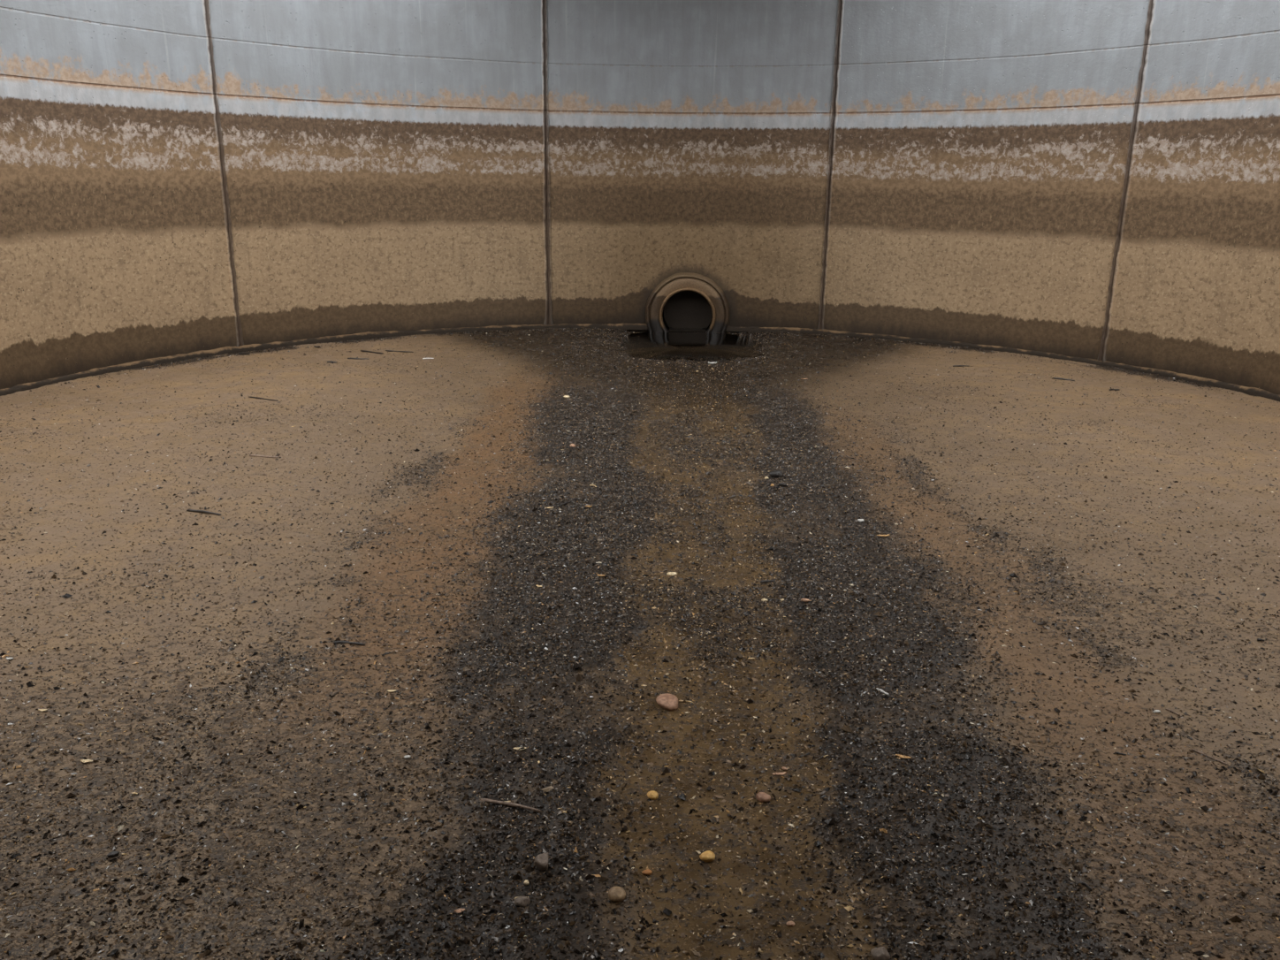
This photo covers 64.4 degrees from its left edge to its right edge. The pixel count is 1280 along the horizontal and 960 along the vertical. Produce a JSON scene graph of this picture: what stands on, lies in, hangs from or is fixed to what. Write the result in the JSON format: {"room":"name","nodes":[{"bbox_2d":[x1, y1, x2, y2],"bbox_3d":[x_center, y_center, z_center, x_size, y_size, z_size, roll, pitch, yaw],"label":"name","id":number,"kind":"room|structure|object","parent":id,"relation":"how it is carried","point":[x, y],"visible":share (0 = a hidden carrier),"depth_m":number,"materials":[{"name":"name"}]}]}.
{"room":"empty storage tank","nodes":[
{"label":"empty storage tank","id":0,"kind":"room"},
{"bbox_2d":[0,0,236,388],"bbox_3d":[-4.846,-1.548,3.787,1.100,4.900,11.312,2,17,6],"label":"wall","id":1,"kind":"structure","parent":0,"point":[113,247],"depth_m":8.21,"materials":[{"name":"painted steel"},{"name":"rust"},{"name":"dried mud residue"}]},
{"bbox_2d":[0,323,647,396],"bbox_3d":[-3.848,-0.121,5.804,3.144,0.092,13.583,7,18,20],"label":"wall base joint","id":2,"kind":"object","parent":1,"relation":"attached to","point":[95,371],"depth_m":9.84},
{"bbox_2d":[209,0,548,344],"bbox_3d":[-2.502,-3.376,10.034,3.420,4.900,0.548,-10,19,-31],"label":"wall","id":3,"kind":"structure","parent":0,"point":[384,163],"depth_m":10.04,"materials":[{"name":"painted steel"},{"name":"rust"},{"name":"dried mud residue"}]},
{"bbox_2d":[200,0,243,346],"bbox_3d":[-3.714,-3.286,8.912,0.036,4.460,0.122,14,21,37],"label":"trim","id":4,"kind":"structure","parent":3,"relation":"attached to","point":[205,3],"depth_m":9.06,"materials":[{"name":"grey metal"}]},
{"bbox_2d":[0,327,1279,959],"bbox_3d":[0.159,0.165,5.156,10.206,0.097,13.032,1,17,0],"label":"floor","id":5,"kind":"structure","parent":0,"point":[133,397],"depth_m":3.58,"materials":[{"name":"brown soil"}]},
{"bbox_2d":[79,759,92,762],"bbox_3d":[-1.562,0.792,2.867,0.035,0.007,0.016,1,17,0],"label":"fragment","id":6,"kind":"object","parent":5,"relation":"on","point":[80,760],"visible":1,"depth_m":2.87,"materials":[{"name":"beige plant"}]},
{"bbox_2d":[106,850,119,857],"bbox_3d":[-1.285,0.913,2.480,0.026,0.012,0.017,-6,18,-22],"label":"stone","id":7,"kind":"object","parent":5,"relation":"on","point":[111,854],"visible":1,"depth_m":2.48,"materials":[{"name":"black stone"}]},
{"bbox_2d":[186,509,220,515],"bbox_3d":[-2.136,0.158,4.985,0.200,0.015,0.017,6,17,17],"label":"twig","id":8,"kind":"object","parent":5,"relation":"on","point":[187,510],"visible":1,"depth_m":4.99,"materials":[{"name":"black wood"}]},
{"bbox_2d":[248,396,278,401],"bbox_3d":[-2.780,-0.600,7.506,0.284,0.012,0.014,8,18,22],"label":"twig","id":9,"kind":"object","parent":5,"relation":"on","point":[248,396],"visible":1,"depth_m":7.51,"materials":[{"name":"black wood"}]},
{"bbox_2d":[249,454,279,457],"bbox_3d":[-2.211,-0.140,5.984,0.191,0.015,0.014,3,17,9],"label":"twig","id":10,"kind":"object","parent":5,"relation":"on","point":[258,455],"visible":1,"depth_m":5.98,"materials":[{"name":"wood"}]},
{"bbox_2d":[333,640,365,645],"bbox_3d":[-1.033,0.580,3.615,0.116,0.014,0.022,1,17,2],"label":"stalk","id":11,"kind":"object","parent":5,"relation":"on","point":[336,642],"visible":1,"depth_m":3.61,"materials":[{"name":"grey plant"}]},
{"bbox_2d":[347,358,367,359],"bbox_3d":[-2.546,-1.097,9.196,0.203,0.018,0.017,2,17,3],"label":"twig","id":12,"kind":"object","parent":5,"relation":"on","point":[347,358],"visible":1,"depth_m":9.19,"materials":[{"name":"black wood"}]},
{"bbox_2d":[360,350,383,353],"bbox_3d":[-2.509,-1.199,9.523,0.266,0.019,0.019,8,18,23],"label":"twig","id":13,"kind":"object","parent":5,"relation":"on","point":[361,350],"visible":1,"depth_m":9.52,"materials":[{"name":"black wood"}]},
{"bbox_2d":[385,350,413,352],"bbox_3d":[-2.270,-1.214,9.601,0.297,0.015,0.015,5,17,15],"label":"twig","id":14,"kind":"object","parent":5,"relation":"on","point":[385,350],"visible":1,"depth_m":9.60,"materials":[{"name":"black wood"}]},
{"bbox_2d":[454,908,464,913],"bbox_3d":[-0.406,0.970,2.289,0.024,0.006,0.012,-4,17,-16],"label":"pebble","id":15,"kind":"object","parent":5,"relation":"on","point":[458,910],"visible":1,"depth_m":2.29,"materials":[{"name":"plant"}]},
{"bbox_2d":[479,798,540,812],"bbox_3d":[-0.343,0.857,2.680,0.173,0.014,0.013,5,17,15],"label":"stick","id":16,"kind":"object","parent":5,"relation":"on","point":[508,803],"visible":1,"depth_m":2.68,"materials":[{"name":"wood"}]},
{"bbox_2d":[514,896,530,906],"bbox_3d":[-0.268,0.960,2.315,0.036,0.021,0.028,-1,17,-6],"label":"stone","id":17,"kind":"object","parent":5,"relation":"on","point":[520,901],"visible":1,"depth_m":2.31,"materials":[{"name":"grey stone"}]},
{"bbox_2d":[556,497,578,507],"bbox_3d":[-0.370,0.114,5.176,0.010,0.010,0.179,11,20,32],"label":"twig","id":18,"kind":"object","parent":5,"relation":"on","point":[562,504],"visible":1,"depth_m":5.16,"materials":[{"name":"black wood"}]},
{"bbox_2d":[608,886,625,902],"bbox_3d":[-0.053,0.959,2.352,0.042,0.030,0.040,-3,17,-11],"label":"stone","id":19,"kind":"object","parent":5,"relation":"on","point":[615,894],"visible":1,"depth_m":2.34,"materials":[{"name":"beige stone"}]},
{"bbox_2d":[0,327,1279,959],"bbox_3d":[0.161,-0.226,6.456,10.026,0.110,10.133,1,17,0],"label":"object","id":20,"kind":"object","parent":5,"relation":"on","point":[846,728],"visible":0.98,"depth_m":3.47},
{"bbox_2d":[533,852,548,870],"bbox_3d":[-0.237,0.918,2.445,0.034,0.036,0.051,0,17,-2],"label":"stone","id":21,"kind":"object","parent":20,"relation":"on","point":[541,861],"visible":1,"depth_m":2.43,"materials":[{"name":"grey stone"}]},
{"bbox_2d":[876,687,889,694],"bbox_3d":[0.787,0.686,3.298,0.009,0.010,0.048,-14,22,-41],"label":"twig","id":22,"kind":"object","parent":20,"relation":"on","point":[883,691],"visible":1,"depth_m":3.29,"materials":[{"name":"grey wood"}]},
{"bbox_2d":[895,754,910,758],"bbox_3d":[0.755,0.794,2.916,0.044,0.006,0.014,8,18,22],"label":"leaf","id":23,"kind":"object","parent":20,"relation":"on","point":[898,755],"visible":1,"depth_m":2.92,"materials":[{"name":"beige plant"}]},
{"bbox_2d":[0,328,1279,959],"bbox_3d":[-0.079,-0.264,6.572,9.549,0.098,10.196,13,21,36],"label":"pebbles","id":24,"kind":"object","parent":5,"relation":"on","point":[548,788],"visible":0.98,"depth_m":3.06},
{"bbox_2d":[0,335,1279,959],"bbox_3d":[0.158,-0.140,6.145,10.026,0.082,9.472,1,17,0],"label":"crumbs","id":25,"kind":"object","parent":5,"relation":"on","point":[830,902],"visible":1,"depth_m":3.23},
{"bbox_2d":[641,868,652,875],"bbox_3d":[0.017,0.950,2.463,0.025,0.012,0.019,-1,17,-5],"label":"pebble","id":26,"kind":"object","parent":5,"relation":"on","point":[647,872],"visible":1,"depth_m":2.46,"materials":[{"name":"orange stone"}]},
{"bbox_2d":[647,790,658,799],"bbox_3d":[0.034,0.856,2.760,0.032,0.022,0.029,-1,17,-6],"label":"pebble","id":27,"kind":"object","parent":5,"relation":"on","point":[652,795],"visible":1,"depth_m":2.75,"materials":[{"name":"stone"}]},
{"bbox_2d":[655,693,678,710],"bbox_3d":[0.087,0.709,3.240,0.070,0.038,0.092,-3,17,-11],"label":"flat stone","id":28,"kind":"object","parent":5,"relation":"on","point":[669,702],"visible":1,"depth_m":3.22,"materials":[{"name":"beige stone"}]},
{"bbox_2d":[666,571,677,576],"bbox_3d":[0.136,0.400,4.323,0.044,0.018,0.023,1,17,0],"label":"pebble","id":29,"kind":"object","parent":5,"relation":"on","point":[671,574],"visible":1,"depth_m":4.32,"materials":[{"name":"beige stone"}]},
{"bbox_2d":[614,331,765,361],"bbox_3d":[0.515,-1.284,10.134,1.809,0.050,2.272,1,17,0],"label":"puddle","id":30,"kind":"object","parent":5,"relation":"on","point":[698,346],"visible":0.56,"depth_m":10.26,"materials":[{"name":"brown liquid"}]},
{"bbox_2d":[699,850,715,861],"bbox_3d":[0.166,0.931,2.513,0.039,0.025,0.032,3,17,8],"label":"pebble","id":31,"kind":"object","parent":5,"relation":"on","point":[708,856],"visible":1,"depth_m":2.50,"materials":[{"name":"stone"}]},
{"bbox_2d":[755,792,770,802],"bbox_3d":[0.336,0.862,2.764,0.040,0.023,0.037,2,17,6],"label":"pebble","id":32,"kind":"object","parent":5,"relation":"on","point":[761,796],"visible":1,"depth_m":2.75,"materials":[{"name":"stone"}]},
{"bbox_2d":[760,579,775,583],"bbox_3d":[0.534,0.421,4.234,0.077,0.014,0.013,-7,18,-23],"label":"twig","id":33,"kind":"object","parent":5,"relation":"on","point":[763,581],"visible":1,"depth_m":4.23,"materials":[{"name":"black wood"}]},
{"bbox_2d":[768,470,783,478],"bbox_3d":[0.758,-0.030,5.673,0.081,0.045,0.043,-1,17,-5],"label":"stone","id":34,"kind":"object","parent":5,"relation":"on","point":[776,474],"visible":1,"depth_m":5.66,"materials":[{"name":"grey stone"}]},
{"bbox_2d":[772,771,786,775],"bbox_3d":[0.394,0.830,2.873,0.042,0.006,0.010,-2,17,-8],"label":"shell piece","id":35,"kind":"object","parent":5,"relation":"on","point":[783,773],"visible":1,"depth_m":2.87,"materials":[{"name":"stone"}]},
{"bbox_2d":[777,482,786,487],"bbox_3d":[0.769,0.027,5.490,0.046,0.023,0.018,3,17,7],"label":"bark piece","id":36,"kind":"object","parent":5,"relation":"on","point":[781,484],"visible":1,"depth_m":5.48,"materials":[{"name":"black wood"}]},
{"bbox_2d":[786,921,795,926],"bbox_3d":[0.341,1.003,2.297,0.020,0.011,0.016,-4,17,-17],"label":"pebble","id":37,"kind":"object","parent":5,"relation":"on","point":[788,923],"visible":1,"depth_m":2.29,"materials":[{"name":"stone"}]},
{"bbox_2d":[800,598,810,601],"bbox_3d":[0.651,0.473,4.003,0.037,0.013,0.014,4,17,11],"label":"shell piece","id":38,"kind":"object","parent":5,"relation":"on","point":[802,599],"visible":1,"depth_m":4.00,"materials":[{"name":"stone"}]},
{"bbox_2d":[870,946,890,959],"bbox_3d":[0.517,1.019,2.186,0.039,0.026,0.037,-1,17,-6],"label":"stone","id":39,"kind":"object","parent":5,"relation":"on","point":[880,953],"visible":1,"depth_m":2.18,"materials":[{"name":"grey stone"}]},
{"bbox_2d":[952,365,969,366],"bbox_3d":[2.893,-1.028,9.154,0.165,0.014,0.015,-3,17,-11],"label":"twig","id":40,"kind":"object","parent":5,"relation":"on","point":[953,365],"visible":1,"depth_m":9.15,"materials":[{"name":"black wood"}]},
{"bbox_2d":[1052,377,1074,380],"bbox_3d":[3.584,-0.853,8.595,0.176,0.018,0.017,10,19,29],"label":"twig","id":41,"kind":"object","parent":5,"relation":"on","point":[1053,377],"visible":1,"depth_m":8.60,"materials":[{"name":"black wood"}]},
{"bbox_2d":[1077,881,1092,889],"bbox_3d":[1.054,0.959,2.407,0.034,0.008,0.014,12,20,33],"label":"twig","id":42,"kind":"object","parent":5,"relation":"on","point":[1081,882],"visible":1,"depth_m":2.41,"materials":[{"name":"black wood"}]},
{"bbox_2d":[1152,709,1160,713],"bbox_3d":[1.629,0.731,3.204,0.025,0.012,0.011,1,17,0],"label":"stone","id":43,"kind":"object","parent":5,"relation":"on","point":[1154,711],"visible":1,"depth_m":3.20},
{"bbox_2d":[1165,708,1183,717],"bbox_3d":[1.685,0.734,3.206,0.008,0.008,0.062,-8,19,-26],"label":"twig","id":44,"kind":"object","parent":5,"relation":"on","point":[1167,709],"visible":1,"depth_m":3.21,"materials":[{"name":"wood"}]},
{"bbox_2d":[1191,748,1229,765],"bbox_3d":[1.656,0.805,2.953,0.007,0.007,0.105,-12,20,-36],"label":"twig","id":45,"kind":"object","parent":5,"relation":"on","point":[1193,750],"visible":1,"depth_m":2.96,"materials":[{"name":"wood"}]},
{"bbox_2d":[547,0,839,332],"bbox_3d":[0.514,-3.567,10.795,3.135,4.900,0.504,2,17,3],"label":"wall","id":46,"kind":"structure","parent":0,"point":[685,135],"depth_m":10.73,"materials":[{"name":"painted steel"},{"name":"rust"},{"name":"dried mud residue"}]},
{"bbox_2d":[540,0,554,325],"bbox_3d":[-0.980,-3.746,10.567,0.168,4.460,0.036,-3,17,-13],"label":"trim","id":47,"kind":"structure","parent":46,"relation":"attached to","point":[545,148],"depth_m":10.72,"materials":[{"name":"grey metal"}]},
{"bbox_2d":[645,272,729,333],"bbox_3d":[0.531,-2.156,12.382,0.945,0.939,2.556,1,17,0],"label":"pipe","id":48,"kind":"object","parent":46,"relation":"attached to","point":[655,321],"visible":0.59,"depth_m":11.16,"materials":[{"name":"metal"}]},
{"bbox_2d":[821,0,1149,359],"bbox_3d":[3.271,-3.242,9.813,3.043,4.900,0.490,13,20,36],"label":"wall","id":49,"kind":"structure","parent":0,"point":[982,146],"depth_m":9.80,"materials":[{"name":"painted steel"},{"name":"rust"},{"name":"dried mud residue"}]},
{"bbox_2d":[817,0,844,329],"bbox_3d":[1.977,-3.658,10.390,0.118,4.460,0.035,7,18,20],"label":"trim","id":50,"kind":"structure","parent":49,"relation":"attached to","point":[837,56],"depth_m":10.48,"materials":[{"name":"grey metal"}]},
{"bbox_2d":[1097,0,1157,361],"bbox_3d":[4.255,-3.135,8.719,0.035,4.460,0.126,-11,20,-34],"label":"trim","id":51,"kind":"structure","parent":49,"relation":"attached to","point":[1152,7],"depth_m":8.86,"materials":[{"name":"grey metal"}]},
{"bbox_2d":[1106,0,1279,395],"bbox_3d":[5.219,-1.396,3.676,0.997,4.900,11.083,-1,17,-5],"label":"wall","id":52,"kind":"structure","parent":0,"point":[1198,290],"depth_m":8.30,"materials":[{"name":"painted steel"},{"name":"rust"},{"name":"dried mud residue"}]},
{"bbox_2d":[726,326,1279,402],"bbox_3d":[4.333,0.023,5.645,2.728,0.092,13.287,-5,17,-18],"label":"trim","id":53,"kind":"structure","parent":52,"relation":"attached to","point":[1250,391],"depth_m":9.76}
]}

